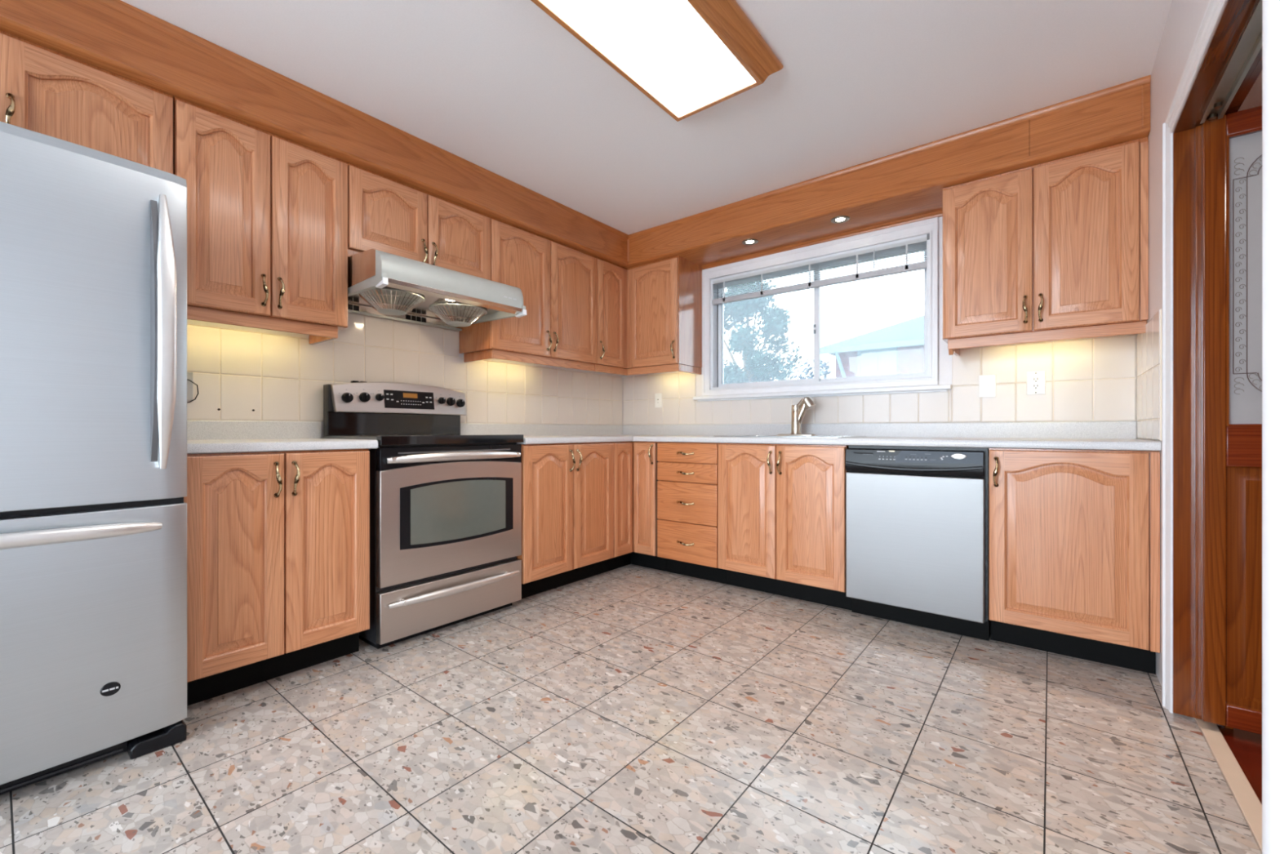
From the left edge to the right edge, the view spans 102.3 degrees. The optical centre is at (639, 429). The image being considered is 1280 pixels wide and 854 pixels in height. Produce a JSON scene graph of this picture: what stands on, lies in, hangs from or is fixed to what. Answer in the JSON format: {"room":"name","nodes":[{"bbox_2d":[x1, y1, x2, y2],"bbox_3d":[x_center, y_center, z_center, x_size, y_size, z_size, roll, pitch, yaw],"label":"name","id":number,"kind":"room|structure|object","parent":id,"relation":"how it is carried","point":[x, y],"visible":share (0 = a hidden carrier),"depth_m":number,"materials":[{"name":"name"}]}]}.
{"room":"kitchen","nodes":[
{"label":"kitchen","id":0,"kind":"room"},
{"bbox_2d":[186,313,622,438],"bbox_3d":[-1.899,-0.253,2.301,0.128,2.416,5.760,0,0,39],"label":"wall","id":1,"kind":"structure","parent":0,"point":[237,371],"depth_m":2.75,"materials":[{"name":"tile"}]},
{"bbox_2d":[0,30,173,173],"bbox_3d":[-2.084,-1.041,1.668,0.369,0.392,0.818,0,0,39],"label":"upper cabinet","id":2,"kind":"object","parent":1,"relation":"attached to","point":[44,91],"visible":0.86,"depth_m":1.72,"materials":[{"name":"brown wood"}]},
{"bbox_2d":[186,372,193,400],"bbox_3d":[-1.923,-0.185,2.160,0.009,0.120,0.076,0,0,39],"label":"wall outlet","id":3,"kind":"object","parent":1,"relation":"attached to","point":[189,375],"visible":0.34,"depth_m":2.18,"materials":[{"name":"white plastic"}]},
{"bbox_2d":[186,378,199,403],"bbox_3d":[-1.903,-0.167,2.176,0.006,0.111,0.061,0,0,45],"label":"wire loop","id":4,"kind":"object","parent":3,"relation":"hanging from","point":[187,379],"visible":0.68,"depth_m":2.19,"materials":[{"name":"black plastic"}]},
{"bbox_2d":[173,97,347,344],"bbox_3d":[-1.640,-0.828,2.226,0.369,0.818,0.599,0,0,39],"label":"upper cabinet","id":5,"kind":"object","parent":1,"relation":"attached to","point":[267,212],"visible":0.98,"depth_m":2.11,"materials":[{"name":"brown wood"}]},
{"bbox_2d":[0,0,629,266],"bbox_3d":[-1.827,-1.349,1.988,0.390,0.223,5.119,0,0,39],"label":"soffit","id":6,"kind":"structure","parent":1,"relation":"attached to","point":[116,37],"depth_m":2.11,"materials":[{"name":"brown wood"}]},
{"bbox_2d":[327,313,457,356],"bbox_3d":[-1.361,-0.627,2.881,0.007,0.356,0.766,0,0,39],"label":"tile backsplash","id":7,"kind":"structure","parent":1,"relation":"on","point":[361,330],"depth_m":2.88,"materials":[{"name":"tile"}]},
{"bbox_2d":[346,162,490,279],"bbox_3d":[-1.212,-1.020,2.763,0.369,0.434,0.770,0,0,39],"label":"upper cabinet","id":8,"kind":"object","parent":1,"relation":"attached to","point":[386,215],"visible":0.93,"depth_m":2.62,"materials":[{"name":"brown wood"}]},
{"bbox_2d":[347,248,526,331],"bbox_3d":[-1.101,-0.689,2.674,0.653,0.226,0.767,0,0,39],"label":"range hood","id":9,"kind":"object","parent":8,"relation":"attached to","point":[382,285],"visible":0.96,"depth_m":2.52,"materials":[{"name":"metal"}]},
{"bbox_2d":[347,304,359,311],"bbox_3d":[-1.506,-0.634,2.647,0.002,0.026,0.120,0,0,39],"label":"vent","id":10,"kind":"object","parent":9,"relation":"attached to","point":[350,307],"depth_m":2.67,"materials":[{"name":"black plastic"}]},
{"bbox_2d":[377,308,406,315],"bbox_3d":[-1.220,-0.578,2.534,0.132,0.006,0.132,0,0,39],"label":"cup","id":11,"kind":"object","parent":9,"relation":"on","point":[396,312],"depth_m":2.52,"materials":[{"name":"metal"}]},
{"bbox_2d":[405,314,426,322],"bbox_3d":[-1.275,-0.634,2.936,0.002,0.026,0.120,0,0,39],"label":"vent","id":12,"kind":"object","parent":9,"relation":"attached to","point":[409,317],"depth_m":2.93,"materials":[{"name":"black plastic"}]},
{"bbox_2d":[445,321,471,326],"bbox_3d":[-0.993,-0.578,2.820,0.132,0.006,0.132,0,0,39],"label":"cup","id":13,"kind":"object","parent":9,"relation":"on","point":[451,323],"depth_m":2.80,"materials":[{"name":"metal"}]},
{"bbox_2d":[458,216,597,371],"bbox_3d":[-0.693,-0.829,3.415,0.369,0.818,0.894,0,0,39],"label":"upper cabinet","id":14,"kind":"object","parent":1,"relation":"attached to","point":[557,282],"visible":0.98,"depth_m":3.27,"materials":[{"name":"brown wood"}]},
{"bbox_2d":[0,564,1262,853],"bbox_3d":[-0.595,0.980,1.250,3.237,0.050,5.500,0,0,39],"label":"floor","id":15,"kind":"structure","parent":0,"point":[631,708],"depth_m":1.53,"materials":[{"name":"tile"}]},
{"bbox_2d":[0,121,186,795],"bbox_3d":[-1.891,0.087,1.498,0.842,1.736,0.765,0,0,39],"label":"refrigerator","id":16,"kind":"object","parent":15,"relation":"on","point":[93,243],"visible":1,"depth_m":1.41,"materials":[{"name":"metal"}]},
{"bbox_2d":[0,121,186,511],"bbox_3d":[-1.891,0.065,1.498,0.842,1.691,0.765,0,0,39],"label":"door","id":17,"kind":"structure","parent":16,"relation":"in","point":[93,243],"depth_m":1.42,"materials":[{"name":"metal"}]},
{"bbox_2d":[183,448,369,706],"bbox_3d":[-1.547,0.518,2.105,0.665,0.874,0.604,0,0,39],"label":"base cabinet","id":18,"kind":"object","parent":15,"relation":"on","point":[278,542],"visible":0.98,"depth_m":1.89,"materials":[{"name":"brown wood"}]},
{"bbox_2d":[186,419,377,453],"bbox_3d":[-1.552,0.018,2.130,0.643,0.121,0.638,0,0,39],"label":"countertop","id":19,"kind":"structure","parent":18,"relation":"on","point":[202,436],"depth_m":2.21,"materials":[{"name":"grey laminate"}]},
{"bbox_2d":[323,380,523,648],"bbox_3d":[-1.084,0.349,2.658,0.670,1.212,0.758,0,0,39],"label":"electric range","id":20,"kind":"object","parent":15,"relation":"on","point":[446,504],"visible":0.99,"depth_m":2.48,"materials":[{"name":"silver metal"}]},
{"bbox_2d":[323,434,523,445],"bbox_3d":[-1.102,0.045,2.672,0.612,0.040,0.758,0,0,39],"label":"cooktop","id":21,"kind":"object","parent":20,"relation":"in","point":[383,439],"depth_m":2.45,"materials":[{"name":"black glass"}]},
{"bbox_2d":[359,442,516,644],"bbox_3d":[-1.127,0.487,2.692,0.560,0.875,0.752,0,0,39],"label":"oven","id":22,"kind":"object","parent":20,"relation":"in","point":[371,634],"depth_m":2.24,"materials":[{"name":"silver metal"}]},
{"bbox_2d":[516,441,613,598],"bbox_3d":[-0.628,0.517,3.259,0.665,0.874,0.739,0,0,39],"label":"base cabinet","id":23,"kind":"object","parent":15,"relation":"on","point":[567,489],"visible":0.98,"depth_m":3.03,"materials":[{"name":"brown wood"}]},
{"bbox_2d":[601,441,666,573],"bbox_3d":[-0.079,0.517,3.819,0.826,0.874,0.820,0,0,39],"label":"base cabinet","id":24,"kind":"object","parent":15,"relation":"on","point":[635,463],"visible":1,"depth_m":3.46,"materials":[{"name":"brown wood"}]},
{"bbox_2d":[657,441,726,583],"bbox_3d":[0.471,0.517,3.480,0.452,0.874,0.665,0,0,39],"label":"base cabinet","id":25,"kind":"object","parent":15,"relation":"on","point":[687,472],"visible":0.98,"depth_m":3.25,"materials":[{"name":"brown wood"}]},
{"bbox_2d":[717,443,851,609],"bbox_3d":[0.942,0.517,3.105,0.748,0.874,0.665,0,0,39],"label":"base cabinet","id":26,"kind":"object","parent":15,"relation":"on","point":[781,508],"visible":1,"depth_m":2.85,"materials":[{"name":"brown wood"}]},
{"bbox_2d":[844,444,991,640],"bbox_3d":[1.473,0.517,2.681,0.601,0.876,0.625,0,0,39],"label":"dishwasher","id":27,"kind":"object","parent":15,"relation":"on","point":[917,517],"visible":0.99,"depth_m":2.43,"materials":[{"name":"silver metal"}]},
{"bbox_2d":[988,448,1159,674],"bbox_3d":[1.922,0.518,2.325,0.534,0.874,0.665,0,0,39],"label":"base cabinet","id":28,"kind":"object","parent":15,"relation":"on","point":[1074,534],"visible":0.99,"depth_m":2.08,"materials":[{"name":"brown wood"}]},
{"bbox_2d":[460,421,1160,450],"bbox_3d":[0.611,0.018,2.806,3.186,0.121,1.561,0,0,39],"label":"countertop","id":29,"kind":"structure","parent":28,"relation":"on","point":[1079,435],"depth_m":2.91,"materials":[{"name":"grey laminate"}]},
{"bbox_2d":[713,435,866,445],"bbox_3d":[0.909,0.127,3.152,0.790,0.181,0.500,0,0,39],"label":"sink","id":30,"kind":"object","parent":29,"relation":"in","point":[765,436],"visible":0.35,"depth_m":3.04,"materials":[{"name":"silver metal"}]},
{"bbox_2d":[777,396,815,435],"bbox_3d":[1.000,-0.088,3.303,0.250,0.247,0.068,0,0,39],"label":"kitchen faucet","id":31,"kind":"object","parent":29,"relation":"on","point":[798,411],"visible":0.99,"depth_m":3.27,"materials":[{"name":"silver metal"}]},
{"bbox_2d":[120,0,1262,235],"bbox_3d":[1.024,-1.501,0.600,6.820,0.080,6.740,0,0,39],"label":"ceiling","id":32,"kind":"structure","parent":0,"point":[502,87],"depth_m":2.15,"materials":[{"name":"paint"}]},
{"bbox_2d":[530,0,783,121],"bbox_3d":[-0.075,-1.417,1.666,0.528,0.086,1.412,0,0,39],"label":"ceiling light","id":33,"kind":"object","parent":32,"relation":"attached to","point":[688,57],"visible":1,"depth_m":1.86,"materials":[{"name":"white plastic"}]},
{"bbox_2d":[622,216,1137,439],"bbox_3d":[1.139,-0.254,3.469,3.187,2.416,0.148,0,0,39],"label":"wall","id":34,"kind":"structure","parent":0,"point":[1094,379],"depth_m":2.84,"materials":[{"name":"tile"}]},
{"bbox_2d":[595,255,702,375],"bbox_3d":[-0.044,-0.829,3.893,0.790,0.818,0.660,0,0,39],"label":"upper cabinet","id":35,"kind":"object","parent":34,"relation":"attached to","point":[650,315],"visible":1,"depth_m":3.78,"materials":[{"name":"brown wood"}]},
{"bbox_2d":[654,393,662,407],"bbox_3d":[0.147,-0.238,4.158,0.065,0.114,0.009,0,0,39],"label":"wall outlet","id":36,"kind":"object","parent":34,"relation":"attached to","point":[658,397],"visible":1,"depth_m":4.16,"materials":[{"name":"white plastic"}]},
{"bbox_2d":[622,372,695,424],"bbox_3d":[0.141,-0.247,4.174,0.730,0.406,0.007,0,0,39],"label":"tile backsplash","id":37,"kind":"structure","parent":34,"relation":"attached to","point":[677,390],"depth_m":4.15,"materials":[{"name":"tile"}]},
{"bbox_2d":[742,239,758,244],"bbox_3d":[0.724,-1.234,3.389,0.104,0.006,0.104,0,0,39],"label":"recessed light","id":38,"kind":"object","parent":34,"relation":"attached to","point":[748,242],"visible":1,"depth_m":3.38,"materials":[{"name":"white glass"}]},
{"bbox_2d":[701,210,942,269],"bbox_3d":[1.107,-1.225,3.394,1.626,0.026,0.024,0,0,39],"label":"trim","id":39,"kind":"structure","parent":34,"relation":"attached to","point":[937,214],"depth_m":3.30,"materials":[{"name":"brown wood"}]},
{"bbox_2d":[693,217,951,401],"bbox_3d":[1.119,-0.713,3.458,1.693,0.995,0.181,0,0,39],"label":"window","id":40,"kind":"structure","parent":34,"relation":"in","point":[927,381],"depth_m":3.34,"materials":[{"name":"white paint"}]},
{"bbox_2d":[711,233,929,305],"bbox_3d":[1.108,-1.034,3.424,1.450,0.193,0.038,0,0,39],"label":"window blind","id":41,"kind":"object","parent":40,"relation":"attached to","point":[906,268],"visible":1,"depth_m":3.34,"materials":[{"name":"white plastic"}]},
{"bbox_2d":[695,390,951,424],"bbox_3d":[1.089,-0.133,3.420,1.695,0.180,0.007,0,0,39],"label":"tile backsplash","id":42,"kind":"structure","parent":34,"relation":"attached to","point":[935,406],"depth_m":3.27,"materials":[{"name":"tile"}]},
{"bbox_2d":[831,215,849,223],"bbox_3d":[1.177,-1.234,3.028,0.104,0.006,0.104,0,0,39],"label":"recessed light","id":43,"kind":"object","parent":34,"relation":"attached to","point":[842,219],"visible":1,"depth_m":3.02,"materials":[{"name":"white glass"}]},
{"bbox_2d":[623,75,1151,268],"bbox_3d":[0.977,-1.349,3.264,3.185,0.223,0.390,0,0,39],"label":"soffit","id":44,"kind":"structure","parent":34,"relation":"attached to","point":[909,183],"depth_m":2.77,"materials":[{"name":"brown wood"}]},
{"bbox_2d":[978,374,995,397],"bbox_3d":[1.873,-0.237,2.779,0.076,0.120,0.016,0,0,39],"label":"wall switch","id":45,"kind":"object","parent":34,"relation":"attached to","point":[987,383],"visible":1,"depth_m":2.78,"materials":[{"name":"white plastic"}]},
{"bbox_2d":[1026,370,1045,395],"bbox_3d":[2.038,-0.242,2.652,0.076,0.120,0.009,0,0,39],"label":"wall outlet","id":46,"kind":"object","parent":34,"relation":"attached to","point":[1036,380],"visible":1,"depth_m":2.65,"materials":[{"name":"white plastic"}]},
{"bbox_2d":[1031,375,1039,389],"bbox_3d":[2.036,-0.242,2.650,0.036,0.070,0.002,0,0,39],"label":"receptacle","id":47,"kind":"object","parent":46,"relation":"attached to","point":[1035,379],"depth_m":2.65,"materials":[{"name":"white plastic"}]},
{"bbox_2d":[951,334,1136,422],"bbox_3d":[2.044,-0.246,2.659,0.747,0.406,0.007,0,0,39],"label":"tile backsplash","id":48,"kind":"structure","parent":34,"relation":"attached to","point":[1091,379],"depth_m":2.61,"materials":[{"name":"tile"}]},
{"bbox_2d":[942,137,1148,355],"bbox_3d":[1.928,-0.811,2.509,0.755,0.852,0.369,0,0,39],"label":"upper cabinet","id":49,"kind":"object","parent":34,"relation":"attached to","point":[1056,250],"visible":0.99,"depth_m":2.37,"materials":[{"name":"brown wood"}]},
{"bbox_2d":[1136,0,1208,685],"bbox_3d":[0.680,-0.253,0.247,0.122,2.416,5.760,0,0,39],"label":"wall","id":50,"kind":"structure","parent":0,"point":[1184,18],"depth_m":1.97,"materials":[{"name":"paint"}]},
{"bbox_2d":[1136,308,1161,440],"bbox_3d":[2.135,-0.204,2.167,0.007,0.489,0.647,0,0,39],"label":"tile backsplash","id":51,"kind":"structure","parent":50,"relation":"attached to","point":[1148,344],"depth_m":2.10,"materials":[{"name":"tile"}]},
{"bbox_2d":[1161,123,1173,713],"bbox_3d":[1.812,-0.053,1.772,0.019,2.016,0.076,0,0,39],"label":"trim","id":52,"kind":"structure","parent":50,"relation":"attached to","point":[1166,137],"depth_m":1.76,"materials":[{"name":"white paint"}]},
{"bbox_2d":[1164,0,1226,133],"bbox_3d":[1.485,-1.031,1.361,0.019,0.060,0.973,0,0,39],"label":"trim","id":53,"kind":"structure","parent":50,"relation":"attached to","point":[1214,10],"depth_m":1.42,"materials":[{"name":"white paint"}]},
{"bbox_2d":[1193,125,1200,715],"bbox_3d":[2.009,-0.030,1.529,0.500,1.910,0.034,0,0,39],"label":"door","id":54,"kind":"structure","parent":50,"relation":"in","point":[1197,133],"depth_m":1.67,"materials":[{"name":"brown wood"}]},
{"bbox_2d":[1172,0,1262,719],"bbox_3d":[1.537,-0.032,1.320,0.117,1.960,0.989,0,0,39],"label":"trim","id":55,"kind":"structure","parent":50,"relation":"attached to","point":[1236,15],"depth_m":1.71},
{"bbox_2d":[1194,717,1262,852],"bbox_3d":[1.550,0.967,1.310,0.046,0.036,0.990,0,0,39],"label":"threshold","id":56,"kind":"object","parent":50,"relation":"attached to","point":[1246,797],"depth_m":1.40,"materials":[{"name":"beige wood"}]},
{"bbox_2d":[1200,0,1262,124],"bbox_3d":[1.525,-0.981,1.281,0.048,0.022,0.866,0,0,39],"label":"door track","id":57,"kind":"object","parent":50,"relation":"attached to","point":[1250,44],"visible":0.93,"depth_m":1.39,"materials":[{"name":"metal"}]},
{"bbox_2d":[1200,105,1262,734],"bbox_3d":[1.995,-0.030,1.494,0.500,1.910,0.034,0,0,39],"label":"door","id":58,"kind":"structure","parent":57,"relation":"hanging from","point":[1231,145],"depth_m":1.61,"materials":[{"name":"brown wood"}]},
{"bbox_2d":[1224,56,1262,728],"bbox_3d":[1.590,-0.064,1.278,0.018,2.038,1.130,0,0,39],"label":"trim","id":59,"kind":"structure","parent":50,"relation":"attached to","point":[1258,68],"depth_m":1.50,"materials":[{"name":"brown wood"}]},
{"bbox_2d":[1262,0,1279,853],"bbox_3d":[1.158,-0.053,0.950,0.019,2.016,0.076,0,0,39],"label":"trim","id":60,"kind":"structure","parent":50,"relation":"attached to","point":[1270,8],"depth_m":0.93,"materials":[{"name":"white paint"}]},
{"bbox_2d":[1216,724,1262,804],"bbox_3d":[2.783,0.981,0.158,3.316,0.050,6.200,0,0,39],"label":"floor","id":61,"kind":"structure","parent":0,"point":[1246,746],"depth_m":1.53,"materials":[{"name":"red wood"}]},
{"label":"outside","id":62,"kind":"structure","parent":0,"visible":0},
{"bbox_3d":[13.918,2.174,22.074,60.000,0.050,44.840,0,0,39],"label":"ground","id":63,"kind":"structure","parent":62,"visible":0},
{"bbox_2d":[724,279,804,383],"bbox_3d":[2.742,-0.831,12.778,2.526,5.974,2.592,0,0,39],"label":"leafy tree","id":64,"kind":"object","parent":63,"relation":"on","point":[775,318],"visible":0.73,"depth_m":12.09,"materials":[{"name":"green plant"}]},
{"bbox_2d":[788,357,831,379],"bbox_3d":[7.144,-0.370,20.417,3.321,5.052,2.596,0,0,12],"label":"leafy tree","id":65,"kind":"object","parent":63,"relation":"on","point":[824,365],"visible":0.02,"depth_m":20.34,"materials":[{"name":"green plant"}]},
{"bbox_2d":[820,315,924,377],"bbox_3d":[10.179,-0.874,15.331,7.550,6.050,6.946,0,0,39],"label":"house","id":66,"kind":"structure","parent":63,"relation":"on","point":[899,348],"depth_m":14.32,"materials":[{"name":"white brick"}]},
{"bbox_2d":[860,349,893,376],"bbox_3d":[6.599,-1.849,14.344,0.880,0.700,0.040,0,0,39],"label":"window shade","id":67,"kind":"object","parent":66,"relation":"hanging from","point":[873,362],"depth_m":14.33,"materials":[{"name":"white"}]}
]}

